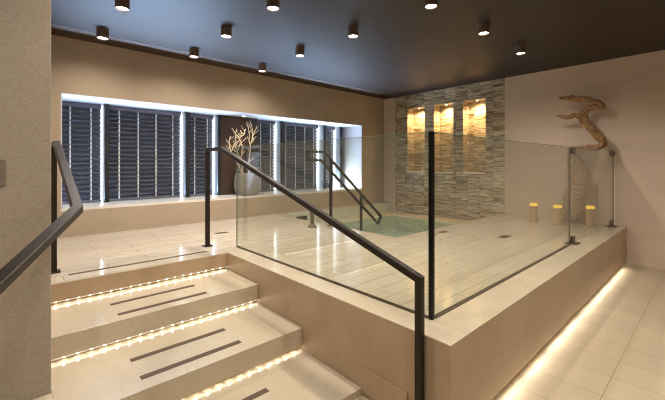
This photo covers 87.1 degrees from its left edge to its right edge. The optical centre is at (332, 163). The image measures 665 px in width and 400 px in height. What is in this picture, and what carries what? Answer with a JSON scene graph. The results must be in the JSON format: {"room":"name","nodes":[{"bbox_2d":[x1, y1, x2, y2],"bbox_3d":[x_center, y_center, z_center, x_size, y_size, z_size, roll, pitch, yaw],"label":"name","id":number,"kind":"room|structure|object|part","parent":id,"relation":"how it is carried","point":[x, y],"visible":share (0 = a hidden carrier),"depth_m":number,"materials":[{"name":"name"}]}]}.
{"room":"indoor spa","nodes":[
{"label":"indoor spa","id":0,"kind":"room"},
{"bbox_2d":[0,0,50,399],"bbox_3d":[-3.869,-0.057,2.367,2.842,2.980,3.896,0,0,-42],"label":"wall","id":1,"kind":"structure","parent":0,"point":[25,25],"depth_m":1.80,"materials":[{"name":"beige paint"}]},
{"bbox_2d":[0,160,4,185],"bbox_3d":[-1.671,0.043,1.720,0.092,0.130,0.014,0,0,-42],"label":"light switch","id":2,"kind":"object","parent":1,"relation":"attached to","point":[2,162],"visible":1,"depth_m":1.74,"materials":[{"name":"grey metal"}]},
{"bbox_2d":[51,34,383,237],"bbox_3d":[-1.307,-0.060,6.689,6.758,2.986,0.930,0,0,-42],"label":"wall","id":3,"kind":"structure","parent":0,"point":[80,67],"depth_m":5.32,"materials":[{"name":"beige paint"}]},
{"bbox_2d":[62,104,109,203],"bbox_3d":[-3.486,-0.154,4.909,0.582,1.405,0.282,0,0,-42],"label":"window","id":4,"kind":"structure","parent":3,"relation":"in","point":[105,108],"depth_m":4.99,"materials":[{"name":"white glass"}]},
{"bbox_2d":[62,101,100,203],"bbox_3d":[-3.527,-0.159,4.901,0.480,1.389,0.070,0,0,-42],"label":"window blind","id":5,"kind":"object","parent":4,"relation":"attached to","point":[65,104],"visible":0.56,"depth_m":4.92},
{"bbox_3d":[-3.608,-0.144,4.811,0.018,1.325,0.018,0,0,-20],"label":"ladder cord","id":6,"kind":"part","parent":5,"relation":"part of","materials":[{"name":"white fabric"}]},
{"bbox_3d":[-3.527,-0.825,4.901,0.480,0.056,0.070,0,0,-42],"label":"head rail","id":7,"kind":"part","parent":5,"relation":"part of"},
{"bbox_3d":[-3.527,0.525,4.901,0.480,0.022,0.060,0,0,-42],"label":"rail","id":8,"kind":"part","parent":5,"relation":"part of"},
{"bbox_3d":[-3.430,-0.144,4.972,0.018,1.325,0.018,0,0,-20],"label":"ladder cord","id":9,"kind":"part","parent":5,"relation":"part of","materials":[{"name":"grey fabric"}]},
{"bbox_2d":[100,106,101,200],"bbox_3d":[-3.371,-0.152,5.108,0.021,1.397,0.026,0,0,-42],"label":"light strip","id":10,"kind":"object","parent":4,"relation":"attached to","point":[101,106],"visible":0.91,"depth_m":5.10,"materials":[{"name":"white plastic"}]},
{"bbox_2d":[101,106,101,200],"bbox_3d":[-3.366,-0.151,5.102,0.017,1.391,0.010,0,0,-42],"label":"diffuser","id":11,"kind":"object","parent":10,"relation":"attached to","point":[101,106],"depth_m":5.10,"materials":[{"name":"white plastic"}]},
{"bbox_2d":[112,112,189,200],"bbox_3d":[-2.856,-0.154,5.480,1.144,1.405,0.282,0,0,-42],"label":"window","id":12,"kind":"structure","parent":3,"relation":"in","point":[185,115],"depth_m":5.75,"materials":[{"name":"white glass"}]},
{"bbox_2d":[109,106,180,200],"bbox_3d":[-2.899,-0.159,5.469,1.015,1.389,0.070,0,0,-42],"label":"window blind","id":13,"kind":"object","parent":12,"relation":"attached to","point":[112,109],"visible":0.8,"depth_m":5.41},
{"bbox_3d":[-3.173,-0.144,5.205,0.018,1.325,0.018,0,0,-20],"label":"ladder cord","id":14,"kind":"part","parent":13,"relation":"part of","materials":[{"name":"grey fabric"}]},
{"bbox_3d":[-2.985,-0.144,5.375,0.018,1.325,0.018,0,0,-20],"label":"ladder cord","id":15,"kind":"part","parent":13,"relation":"part of","materials":[{"name":"grey fabric"}]},
{"bbox_3d":[-2.899,-0.825,5.469,1.015,0.056,0.070,0,0,-42],"label":"head rail","id":16,"kind":"part","parent":13,"relation":"part of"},
{"bbox_3d":[-2.899,0.525,5.469,1.015,0.022,0.060,0,0,-42],"label":"rail","id":17,"kind":"part","parent":13,"relation":"part of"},
{"bbox_3d":[-2.797,-0.144,5.546,0.018,1.325,0.018,0,0,-20],"label":"ladder cord","id":18,"kind":"part","parent":13,"relation":"part of","materials":[{"name":"grey fabric"}]},
{"bbox_3d":[-2.609,-0.144,5.716,0.018,1.325,0.018,0,0,25],"label":"ladder cord","id":19,"kind":"part","parent":13,"relation":"part of","materials":[{"name":"grey fabric"}]},
{"bbox_2d":[179,113,181,196],"bbox_3d":[-2.541,-0.152,5.859,0.031,1.397,0.026,0,0,-42],"label":"light strip","id":20,"kind":"object","parent":12,"relation":"attached to","point":[181,113],"visible":0.76,"depth_m":5.86,"materials":[{"name":"white plastic"}]},
{"bbox_2d":[180,113,181,196],"bbox_3d":[-2.536,-0.151,5.854,0.027,1.391,0.010,0,0,-42],"label":"diffuser","id":21,"kind":"object","parent":20,"relation":"attached to","point":[181,113],"depth_m":5.85,"materials":[{"name":"white plastic"}]},
{"bbox_2d":[196,115,221,195],"bbox_3d":[-2.237,-0.154,6.040,0.548,1.405,0.282,0,0,-42],"label":"window","id":22,"kind":"structure","parent":3,"relation":"in","point":[217,119],"depth_m":6.12,"materials":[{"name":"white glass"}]},
{"bbox_2d":[190,113,213,195],"bbox_3d":[-2.273,-0.159,6.037,0.435,1.389,0.070,0,0,-42],"label":"window blind","id":23,"kind":"object","parent":22,"relation":"attached to","point":[194,117],"visible":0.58,"depth_m":6.02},
{"bbox_3d":[-2.345,-0.144,5.955,0.018,1.325,0.018,0,0,25],"label":"ladder cord","id":24,"kind":"part","parent":23,"relation":"part of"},
{"bbox_3d":[-2.273,-0.825,6.037,0.435,0.056,0.070,0,0,-42],"label":"head rail","id":25,"kind":"part","parent":23,"relation":"part of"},
{"bbox_2d":[212,119,213,194],"bbox_3d":[-2.130,-0.152,6.232,0.030,1.397,0.026,0,0,-42],"label":"light strip","id":26,"kind":"object","parent":22,"relation":"attached to","point":[213,119],"visible":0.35,"depth_m":6.23,"materials":[{"name":"white plastic"}]},
{"bbox_2d":[61,187,361,211],"bbox_3d":[-1.573,0.563,6.326,5.344,0.030,0.750,0,0,-42],"label":"trim","id":27,"kind":"structure","parent":3,"relation":"attached to","point":[168,200],"depth_m":5.40,"materials":[{"name":"stone"}]},
{"bbox_2d":[234,173,259,195],"bbox_3d":[-1.515,0.355,6.217,0.460,0.384,0.460,0,0,-42],"label":"vase","id":28,"kind":"object","parent":27,"relation":"on","point":[248,184],"visible":0.79,"depth_m":6.03,"materials":[{"name":"grey ceramic"}]},
{"bbox_2d":[226,134,242,172],"bbox_3d":[-1.675,-0.138,6.040,0.374,0.809,0.124,0,0,-37],"label":"branch","id":29,"kind":"object","parent":28,"relation":"in","point":[238,134],"visible":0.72,"depth_m":5.99,"materials":[{"name":"beige wood"}]},
{"bbox_2d":[232,128,245,172],"bbox_3d":[-1.671,-0.210,6.232,0.281,0.950,0.072,0,0,-42],"label":"branch","id":30,"kind":"object","parent":28,"relation":"in","point":[242,152],"visible":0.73,"depth_m":6.26,"materials":[{"name":"beige wood"}]},
{"bbox_2d":[247,121,258,172],"bbox_3d":[-1.435,-0.260,6.295,0.287,1.048,0.104,0,0,-42],"label":"branch","id":31,"kind":"object","parent":28,"relation":"in","point":[249,160],"visible":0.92,"depth_m":6.26,"materials":[{"name":"beige wood"}]},
{"bbox_2d":[61,93,361,208],"bbox_3d":[-1.573,-0.161,6.326,5.344,1.417,0.750,0,0,-42],"label":"trim","id":32,"kind":"structure","parent":3,"relation":"attached to","point":[352,147],"depth_m":6.59,"materials":[{"name":"white paint"}]},
{"bbox_2d":[51,24,396,98],"bbox_3d":[-2.217,-1.610,5.577,9.600,0.114,1.355,0,0,-42],"label":"trim","id":33,"kind":"structure","parent":3,"relation":"attached to","point":[57,30],"depth_m":5.15,"materials":[{"name":"brown wood"}]},
{"bbox_2d":[220,115,256,194],"bbox_3d":[-1.759,-0.154,6.455,0.738,1.402,0.188,0,0,-42],"label":"wood panel","id":34,"kind":"object","parent":3,"relation":"attached to","point":[228,165],"visible":0.52,"depth_m":6.31,"materials":[{"name":"brown wood"}]},
{"bbox_2d":[262,121,283,191],"bbox_3d":[-1.277,-0.154,6.910,0.584,1.405,0.282,0,0,-42],"label":"window","id":35,"kind":"structure","parent":3,"relation":"in","point":[279,124],"depth_m":7.00,"materials":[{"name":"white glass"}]},
{"bbox_2d":[257,120,275,191],"bbox_3d":[-1.326,-0.159,6.894,0.440,1.389,0.070,0,0,-42],"label":"window blind","id":36,"kind":"object","parent":35,"relation":"attached to","point":[264,123],"visible":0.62,"depth_m":6.90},
{"bbox_3d":[-1.399,-0.144,6.811,0.018,1.325,0.018,0,0,25],"label":"ladder cord","id":37,"kind":"part","parent":36,"relation":"part of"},
{"bbox_3d":[-1.326,-0.825,6.894,0.440,0.056,0.070,0,0,-42],"label":"head rail","id":38,"kind":"part","parent":36,"relation":"part of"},
{"bbox_3d":[-1.236,-0.144,6.959,0.018,1.325,0.018,0,0,-20],"label":"ladder cord","id":39,"kind":"part","parent":36,"relation":"part of","materials":[{"name":"grey fabric"}]},
{"bbox_2d":[273,124,275,190],"bbox_3d":[-1.176,-0.152,7.096,0.045,1.397,0.026,0,0,-42],"label":"light strip","id":40,"kind":"object","parent":35,"relation":"attached to","point":[275,124],"visible":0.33,"depth_m":7.10,"materials":[{"name":"white plastic"}]},
{"bbox_2d":[274,124,275,190],"bbox_3d":[-1.170,-0.151,7.090,0.041,1.391,0.010,0,0,-42],"label":"diffuser","id":41,"kind":"object","parent":40,"relation":"attached to","point":[275,124],"depth_m":7.10,"materials":[{"name":"white plastic"}]},
{"bbox_2d":[288,125,326,189],"bbox_3d":[-0.644,-0.154,7.483,1.148,1.405,0.282,0,0,-42],"label":"window","id":42,"kind":"structure","parent":3,"relation":"in","point":[322,129],"depth_m":7.77,"materials":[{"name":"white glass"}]},
{"bbox_2d":[284,122,318,189],"bbox_3d":[-0.697,-0.159,7.463,0.985,1.389,0.070,0,0,-42],"label":"window blind","id":43,"kind":"object","parent":42,"relation":"attached to","point":[287,126],"visible":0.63,"depth_m":7.46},
{"bbox_3d":[-0.963,-0.144,7.206,0.018,1.325,0.018,0,0,25],"label":"ladder cord","id":44,"kind":"part","parent":43,"relation":"part of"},
{"bbox_3d":[-0.781,-0.144,7.371,0.018,1.325,0.018,0,0,25],"label":"ladder cord","id":45,"kind":"part","parent":43,"relation":"part of","materials":[{"name":"grey fabric"}]},
{"bbox_3d":[-0.697,-0.825,7.463,0.985,0.056,0.070,0,0,-42],"label":"head rail","id":46,"kind":"part","parent":43,"relation":"part of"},
{"bbox_3d":[-0.697,0.525,7.463,0.985,0.022,0.060,0,0,-42],"label":"rail","id":47,"kind":"part","parent":43,"relation":"part of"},
{"bbox_3d":[-0.598,-0.144,7.537,0.018,1.325,0.018,0,0,-20],"label":"ladder cord","id":48,"kind":"part","parent":43,"relation":"part of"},
{"bbox_3d":[-0.416,-0.144,7.702,0.018,1.325,0.018,0,0,-20],"label":"ladder cord","id":49,"kind":"part","parent":43,"relation":"part of","materials":[{"name":"grey fabric"}]},
{"bbox_2d":[316,128,318,187],"bbox_3d":[-0.340,-0.152,7.853,0.060,1.397,0.026,0,0,-42],"label":"light strip","id":50,"kind":"object","parent":42,"relation":"attached to","point":[318,128],"visible":0.56,"depth_m":7.86,"materials":[{"name":"white plastic"}]},
{"bbox_2d":[317,128,318,187],"bbox_3d":[-0.335,-0.151,7.847,0.056,1.391,0.010,0,0,-42],"label":"diffuser","id":51,"kind":"object","parent":50,"relation":"attached to","point":[318,128],"depth_m":7.86,"materials":[{"name":"white plastic"}]},
{"bbox_2d":[332,127,342,187],"bbox_3d":[-0.037,-0.154,8.033,0.514,1.405,0.282,0,0,-42],"label":"window","id":52,"kind":"structure","parent":3,"relation":"in","point":[338,130],"depth_m":8.12,"materials":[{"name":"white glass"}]},
{"bbox_2d":[326,126,334,187],"bbox_3d":[-0.090,-0.159,8.013,0.355,1.389,0.070,0,0,-42],"label":"window blind","id":53,"kind":"object","parent":52,"relation":"attached to","point":[330,143],"visible":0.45,"depth_m":8.04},
{"bbox_2d":[333,130,334,185],"bbox_3d":[0.032,-0.152,8.190,0.055,1.397,0.026,0,0,-42],"label":"light strip","id":54,"kind":"object","parent":52,"relation":"attached to","point":[334,130],"visible":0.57,"depth_m":8.19,"materials":[{"name":"white plastic"}]},
{"bbox_2d":[51,0,664,96],"bbox_3d":[0.942,-1.607,2.088,9.600,0.120,8.030,0,0,-42],"label":"ceiling","id":55,"kind":"structure","parent":0,"point":[401,47],"depth_m":4.12,"materials":[{"name":"grey paint"}]},
{"bbox_2d":[96,27,108,39],"bbox_3d":[-2.636,-1.492,4.015,0.120,0.107,0.120,0,0,-42],"label":"ceiling spotlight","id":56,"kind":"object","parent":55,"relation":"attached to","point":[102,33],"visible":1,"depth_m":3.97,"materials":[{"name":"brown metal"}]},
{"bbox_2d":[115,0,129,11],"bbox_3d":[-1.952,-1.492,3.251,0.120,0.107,0.120,0,0,-42],"label":"ceiling spotlight","id":57,"kind":"object","parent":55,"relation":"attached to","point":[121,5],"visible":1,"depth_m":3.23,"materials":[{"name":"brown metal"}]},
{"bbox_2d":[189,48,198,57],"bbox_3d":[-1.866,-1.492,4.712,0.120,0.107,0.120,0,0,-42],"label":"ceiling spotlight","id":58,"kind":"object","parent":55,"relation":"attached to","point":[193,52],"visible":1,"depth_m":4.67,"materials":[{"name":"brown metal"}]},
{"bbox_2d":[221,25,231,38],"bbox_3d":[-1.203,-1.492,3.958,0.120,0.107,0.120,0,0,-42],"label":"ceiling spotlight","id":59,"kind":"object","parent":55,"relation":"attached to","point":[226,31],"visible":1,"depth_m":3.91,"materials":[{"name":"brown metal"}]},
{"bbox_2d":[258,63,265,71],"bbox_3d":[-1.092,-1.492,5.440,0.120,0.107,0.120,0,0,-42],"label":"ceiling spotlight","id":60,"kind":"object","parent":55,"relation":"attached to","point":[261,67],"visible":1,"depth_m":5.39,"materials":[{"name":"brown metal"}]},
{"bbox_2d":[266,0,279,11],"bbox_3d":[-0.552,-1.492,3.247,0.120,0.107,0.120,0,0,-42],"label":"ceiling spotlight","id":61,"kind":"object","parent":55,"relation":"attached to","point":[271,5],"visible":1,"depth_m":3.22,"materials":[{"name":"brown metal"}]},
{"bbox_2d":[295,47,304,56],"bbox_3d":[-0.433,-1.492,4.668,0.120,0.107,0.120,0,0,-42],"label":"ceiling spotlight","id":62,"kind":"object","parent":55,"relation":"attached to","point":[299,51],"visible":1,"depth_m":4.62,"materials":[{"name":"brown metal"}]},
{"bbox_2d":[348,25,357,38],"bbox_3d":[0.232,-1.492,3.957,0.120,0.107,0.120,0,0,-42],"label":"ceiling spotlight","id":63,"kind":"object","parent":55,"relation":"attached to","point":[352,29],"visible":1,"depth_m":3.91,"materials":[{"name":"brown metal"}]},
{"bbox_2d":[424,0,437,9],"bbox_3d":[0.902,-1.492,3.205,0.120,0.107,0.120,0,0,-42],"label":"ceiling spotlight","id":64,"kind":"object","parent":55,"relation":"attached to","point":[428,4],"visible":1,"depth_m":3.18,"materials":[{"name":"brown metal"}]},
{"bbox_2d":[478,22,489,35],"bbox_3d":[1.671,-1.492,3.868,0.120,0.107,0.120,0,0,-42],"label":"ceiling spotlight","id":65,"kind":"object","parent":55,"relation":"attached to","point":[484,27],"visible":1,"depth_m":3.83,"materials":[{"name":"brown metal"}]},
{"bbox_2d":[516,44,525,54],"bbox_3d":[2.456,-1.492,4.564,0.120,0.107,0.120,0,0,-42],"label":"ceiling spotlight","id":66,"kind":"object","parent":55,"relation":"attached to","point":[521,48],"visible":1,"depth_m":4.52,"materials":[{"name":"brown metal"}]},
{"bbox_2d":[354,263,664,399],"bbox_3d":[0.446,1.493,2.562,9.500,0.120,9.400,0,0,-42],"label":"floor","id":67,"kind":"structure","parent":0,"point":[612,347],"depth_m":2.67,"materials":[{"name":"tile"}]},
{"bbox_2d":[32,302,301,399],"bbox_3d":[-1.598,1.328,1.834,3.093,0.208,0.675,0,0,-42],"label":"stair step","id":68,"kind":"structure","parent":67,"relation":"on","point":[178,362],"depth_m":2.23,"materials":[{"name":"beige stone"}]},
{"bbox_2d":[181,348,360,399],"bbox_3d":[-1.181,1.409,1.373,3.093,0.045,0.640,0,0,-42],"label":"stair step","id":69,"kind":"structure","parent":67,"relation":"on","point":[296,374],"depth_m":2.21,"materials":[{"name":"beige stone"}]},
{"bbox_2d":[202,147,424,399],"bbox_3d":[-0.465,0.628,2.833,0.088,1.609,2.777,0,0,-42],"label":"stair handrail","id":70,"kind":"object","parent":67,"relation":"on","point":[419,279],"visible":1,"depth_m":2.06,"materials":[{"name":"brown metal"}]},
{"bbox_3d":[-1.368,0.381,3.830,0.042,1.030,0.042,0,0,-42],"label":"post","id":71,"kind":"part","parent":70,"relation":"part of","materials":[{"name":"brown metal"}]},
{"bbox_3d":[-0.457,0.219,2.825,0.038,0.789,2.753,0,0,-42],"label":"rail","id":72,"kind":"part","parent":70,"relation":"part of","materials":[{"name":"brown metal"}]},
{"bbox_3d":[0.453,1.009,1.820,0.042,0.849,0.038,0,0,-42],"label":"post","id":73,"kind":"part","parent":70,"relation":"part of","materials":[{"name":"brown metal"}]},
{"bbox_2d":[51,202,626,399],"bbox_3d":[0.368,1.165,4.555,6.373,0.534,4.480,0,0,-42],"label":"platform","id":74,"kind":"object","parent":67,"relation":"on","point":[473,350],"visible":0.84,"depth_m":2.85,"materials":[{"name":"beige tile"}]},
{"bbox_2d":[0,141,82,294],"bbox_3d":[-1.486,0.626,1.787,0.381,1.608,2.857,0,0,-31],"label":"stair handrail","id":75,"kind":"object","parent":74,"relation":"on","point":[17,265],"visible":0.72,"depth_m":1.60,"materials":[{"name":"brown metal"}]},
{"bbox_3d":[-2.310,0.381,2.900,0.042,1.031,0.042,0,0,-42],"label":"post","id":76,"kind":"part","parent":75,"relation":"part of","materials":[{"name":"brown metal"}]},
{"bbox_2d":[51,268,257,361],"bbox_3d":[-1.410,1.224,2.851,1.449,0.327,0.650,0,0,-42],"label":"stair step","id":77,"kind":"structure","parent":74,"relation":"attached to","point":[79,326],"depth_m":2.63,"materials":[{"name":"beige stone"}]},
{"bbox_2d":[308,212,316,227],"bbox_3d":[-0.277,0.787,5.001,0.156,0.225,0.130,0,0,-9],"label":"spout","id":78,"kind":"object","parent":74,"relation":"on","point":[311,225],"visible":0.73,"depth_m":4.97,"materials":[{"name":"brown metal"}]},
{"bbox_3d":[-0.290,0.762,4.998,0.068,0.175,0.068,0,0,-42],"label":"stem","id":79,"kind":"part","parent":78,"relation":"part of","materials":[{"name":"brown metal"}]},
{"bbox_2d":[236,132,427,317],"bbox_3d":[-0.242,0.356,2.926,0.025,1.088,2.383,0,0,-42],"label":"glass balustrade","id":80,"kind":"object","parent":74,"relation":"on","point":[264,256],"visible":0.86,"depth_m":2.69,"materials":[{"name":"clear glass"}]},
{"bbox_3d":[0.296,1.329,2.042,0.010,0.147,0.340,0,0,-42],"label":"access panel","id":81,"kind":"part","parent":74,"relation":"part of","materials":[{"name":"stone"}]},
{"bbox_2d":[278,203,502,238],"bbox_3d":[1.074,1.163,6.186,3.137,0.538,2.570,0,0,-42],"label":"hot tub","id":82,"kind":"object","parent":74,"relation":"in","point":[393,224],"visible":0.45,"depth_m":7.12,"materials":[{"name":"liquid"}]},
{"bbox_2d":[306,150,381,230],"bbox_3d":[0.236,0.606,5.313,1.577,1.589,0.076,0,0,-42],"label":"pool handrail","id":83,"kind":"object","parent":82,"relation":"on","point":[331,161],"visible":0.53,"depth_m":5.20,"materials":[{"name":"brown metal"}]},
{"bbox_3d":[-0.025,0.411,5.077,0.036,0.956,0.036,0,0,-42],"label":"post","id":84,"kind":"part","parent":83,"relation":"part of","materials":[{"name":"brown metal"}]},
{"bbox_3d":[0.450,0.946,5.507,0.036,0.906,0.036,0,0,-42],"label":"post","id":85,"kind":"part","parent":83,"relation":"part of","materials":[{"name":"brown metal"}]},
{"bbox_2d":[428,131,434,319],"bbox_3d":[0.573,0.354,2.026,0.026,1.087,0.026,0,0,-42],"label":"post","id":86,"kind":"object","parent":74,"relation":"on","point":[431,134],"visible":1,"depth_m":2.02,"materials":[{"name":"black metal"}]},
{"bbox_2d":[435,132,570,318],"bbox_3d":[1.612,0.356,2.967,2.752,1.088,0.025,0,0,-42],"label":"glass balustrade","id":87,"kind":"object","parent":74,"relation":"on","point":[561,248],"visible":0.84,"depth_m":2.70,"materials":[{"name":"clear glass"}]},
{"bbox_2d":[530,203,537,221],"bbox_3d":[3.122,0.752,5.431,0.108,0.292,0.108,0,0,-42],"label":"candle","id":88,"kind":"object","parent":74,"relation":"on","point":[533,206],"visible":1,"depth_m":5.39,"materials":[{"name":"beige wax"}]},
{"bbox_2d":[553,205,561,224],"bbox_3d":[3.329,0.752,5.173,0.108,0.292,0.108,0,0,-42],"label":"candle","id":89,"kind":"object","parent":74,"relation":"on","point":[557,209],"visible":1,"depth_m":5.13,"materials":[{"name":"beige wax"}]},
{"bbox_2d":[565,146,595,244],"bbox_3d":[3.041,0.350,4.256,1.039,1.095,0.120,0,0,-42],"label":"gate","id":90,"kind":"object","parent":74,"relation":"on","point":[572,148],"visible":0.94,"depth_m":3.94,"materials":[{"name":"brown metal"}]},
{"bbox_2d":[556,95,607,221],"bbox_3d":[3.715,-0.078,5.227,0.274,1.926,0.636,0,0,-42],"label":"driftwood sculpture","id":91,"kind":"object","parent":74,"relation":"on","point":[580,177],"visible":0.98,"depth_m":5.18,"materials":[{"name":"brown wood"}]},
{"bbox_2d":[586,205,594,226],"bbox_3d":[3.734,0.752,5.068,0.108,0.292,0.108,0,0,-42],"label":"candle","id":92,"kind":"object","parent":74,"relation":"on","point":[590,210],"visible":1,"depth_m":5.02,"materials":[{"name":"beige wax"}]},
{"bbox_2d":[603,150,616,227],"bbox_3d":[3.811,0.350,4.853,0.874,1.095,0.120,0,0,-42],"label":"glass balustrade","id":93,"kind":"object","parent":74,"relation":"on","point":[612,153],"visible":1,"depth_m":5.07,"materials":[{"name":"clear glass"}]},
{"bbox_2d":[384,50,664,269],"bbox_3d":[4.190,-0.057,5.325,0.320,2.980,8.470,0,0,-42],"label":"wall","id":94,"kind":"structure","parent":0,"point":[631,88],"depth_m":5.26,"materials":[{"name":"beige paint"}]},
{"bbox_2d":[395,78,504,219],"bbox_3d":[2.372,-0.221,7.291,0.285,2.648,2.455,0,0,-42],"label":"stone panel","id":95,"kind":"object","parent":94,"relation":"attached to","point":[469,171],"visible":0.88,"depth_m":7.03,"materials":[{"name":"stone"}]},
{"bbox_2d":[464,172,485,173],"bbox_3d":[2.806,0.177,6.794,0.260,0.018,0.445,0,0,-42],"label":"niche shelf","id":96,"kind":"object","parent":95,"relation":"attached to","point":[464,172],"depth_m":6.82,"materials":[{"name":"stone"}]}
]}

